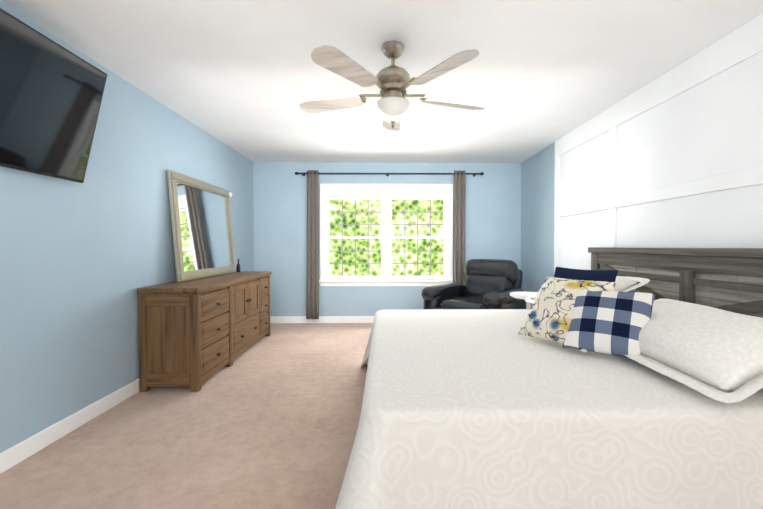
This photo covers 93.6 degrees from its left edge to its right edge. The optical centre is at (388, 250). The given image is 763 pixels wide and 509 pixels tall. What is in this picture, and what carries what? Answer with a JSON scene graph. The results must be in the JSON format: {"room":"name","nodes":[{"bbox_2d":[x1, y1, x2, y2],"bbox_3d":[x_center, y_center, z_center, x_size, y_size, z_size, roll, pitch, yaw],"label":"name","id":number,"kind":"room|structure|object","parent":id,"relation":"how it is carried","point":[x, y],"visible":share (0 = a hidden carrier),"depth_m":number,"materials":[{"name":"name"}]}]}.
{"room":"bedroom","nodes":[
{"label":"bedroom","id":0,"kind":"room"},
{"bbox_2d":[0,1,253,452],"bbox_3d":[-2.082,-0.069,1.816,0.150,2.440,7.530,0,1,-1],"label":"wall","id":1,"kind":"structure","parent":0,"point":[80,263],"depth_m":2.46,"materials":[{"name":"blue paint"}]},
{"bbox_2d":[0,8,106,182],"bbox_3d":[-1.948,-0.782,1.674,0.175,0.727,1.240,13,1,-1],"label":"tv","id":2,"kind":"object","parent":1,"relation":"attached to","point":[51,93],"visible":1,"depth_m":1.95,"materials":[{"name":"plastic"}]},
{"bbox_2d":[0,379,139,473],"bbox_3d":[-2.000,1.099,1.831,0.014,0.105,7.230,0,1,-1],"label":"baseboard","id":3,"kind":"structure","parent":1,"relation":"attached to","point":[14,455],"depth_m":2.19,"materials":[{"name":"white wood"}]},
{"bbox_2d":[0,323,372,508],"bbox_3d":[0.028,1.211,1.855,4.370,0.120,7.530,0,1,-1],"label":"floor","id":4,"kind":"structure","parent":0,"point":[271,421],"depth_m":2.15,"materials":[{"name":"beige carpet"}]},
{"bbox_2d":[137,271,271,391],"bbox_3d":[-1.756,0.708,3.775,0.501,0.840,1.860,0,1,-1],"label":"dresser","id":5,"kind":"object","parent":4,"relation":"on","point":[194,334],"visible":1,"depth_m":2.91,"materials":[{"name":"brown wood"}]},
{"bbox_2d":[167,170,235,281],"bbox_3d":[-1.951,-0.226,3.851,0.040,1.020,1.220,-5,1,-1],"label":"mirror","id":6,"kind":"object","parent":5,"relation":"on","point":[201,221],"visible":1,"depth_m":3.69,"materials":[{"name":"wood"},{"name":"glass"}]},
{"bbox_2d":[236,259,239,271],"bbox_3d":[-1.907,0.194,4.547,0.048,0.166,0.048,0,1,-1],"label":"bottle","id":7,"kind":"object","parent":5,"relation":"on","point":[238,267],"visible":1,"depth_m":4.53,"materials":[{"name":"glass"}]},
{"bbox_2d":[421,259,525,309],"bbox_3d":[1.136,0.617,4.571,1.080,0.996,1.118,1,1,41],"label":"recliner","id":8,"kind":"object","parent":4,"relation":"on","point":[491,283],"visible":0.44,"depth_m":4.56,"materials":[{"name":"black leather"}]},
{"bbox_2d":[510,291,536,308],"bbox_3d":[1.501,0.796,3.852,0.380,0.660,0.380,0,1,-1],"label":"side table","id":9,"kind":"object","parent":4,"relation":"on","point":[521,295],"visible":0.25,"depth_m":3.83,"materials":[{"name":"white wood"}]},
{"bbox_2d":[335,247,762,508],"bbox_3d":[0.883,0.576,2.358,2.285,1.183,2.419,0,1,-1],"label":"bed","id":10,"kind":"object","parent":4,"relation":"on","point":[621,378],"visible":1,"depth_m":1.39,"materials":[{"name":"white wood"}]},
{"bbox_2d":[0,0,762,162],"bbox_3d":[0.028,-1.349,1.824,4.370,0.120,7.530,0,1,-1],"label":"ceiling","id":11,"kind":"structure","parent":0,"point":[244,78],"depth_m":2.43,"materials":[{"name":"white paint"}]},
{"bbox_2d":[299,41,484,130],"bbox_3d":[0.027,-1.036,2.341,1.275,0.518,1.224,0,1,-1],"label":"fan","id":12,"kind":"object","parent":11,"relation":"hanging from","point":[392,81],"visible":1,"depth_m":2.20,"materials":[{"name":"beige wood"}]},
{"bbox_2d":[253,162,520,315],"bbox_3d":[-0.013,-0.114,5.529,4.070,2.440,0.150,0,1,-1],"label":"wall","id":13,"kind":"structure","parent":0,"point":[493,213],"depth_m":5.45,"materials":[{"name":"blue paint"}]},
{"bbox_2d":[270,316,374,322],"bbox_3d":[-0.005,1.055,5.461,4.056,0.105,0.014,0,1,-1],"label":"baseboard","id":14,"kind":"structure","parent":13,"relation":"attached to","point":[323,319],"depth_m":5.44,"materials":[{"name":"white wood"}]},
{"bbox_2d":[319,184,452,285],"bbox_3d":[-0.033,-0.231,5.498,2.070,1.555,0.210,0,1,-1],"label":"window","id":15,"kind":"structure","parent":13,"relation":"in","point":[386,194],"depth_m":5.47,"materials":[{"name":"clear glass"}]},
{"bbox_2d":[295,170,483,318],"bbox_3d":[0.014,-0.082,5.379,2.817,2.210,0.153,0,1,-1],"label":"curtains","id":16,"kind":"object","parent":13,"relation":"attached to","point":[312,295],"visible":0.94,"depth_m":5.33,"materials":[{"name":"fabric"}]},
{"bbox_2d":[521,143,554,305],"bbox_3d":[2.138,-0.070,1.863,0.150,2.440,7.530,0,1,-1],"label":"wall","id":17,"kind":"structure","parent":0,"point":[537,214],"depth_m":4.88,"materials":[{"name":"blue paint"}]},
{"bbox_2d":[554,13,762,272],"bbox_3d":[2.055,-0.063,1.297,0.028,2.440,6.100,0,1,-1],"label":"wall paneling","id":18,"kind":"structure","parent":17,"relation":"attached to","point":[672,158],"depth_m":2.55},
{"label":"outside","id":19,"kind":"structure","parent":0,"visible":0},
{"bbox_2d":[330,200,442,275],"bbox_3d":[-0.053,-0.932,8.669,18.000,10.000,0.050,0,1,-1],"label":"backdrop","id":20,"kind":"structure","parent":19,"point":[335,229],"depth_m":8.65,"materials":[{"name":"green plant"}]}
]}

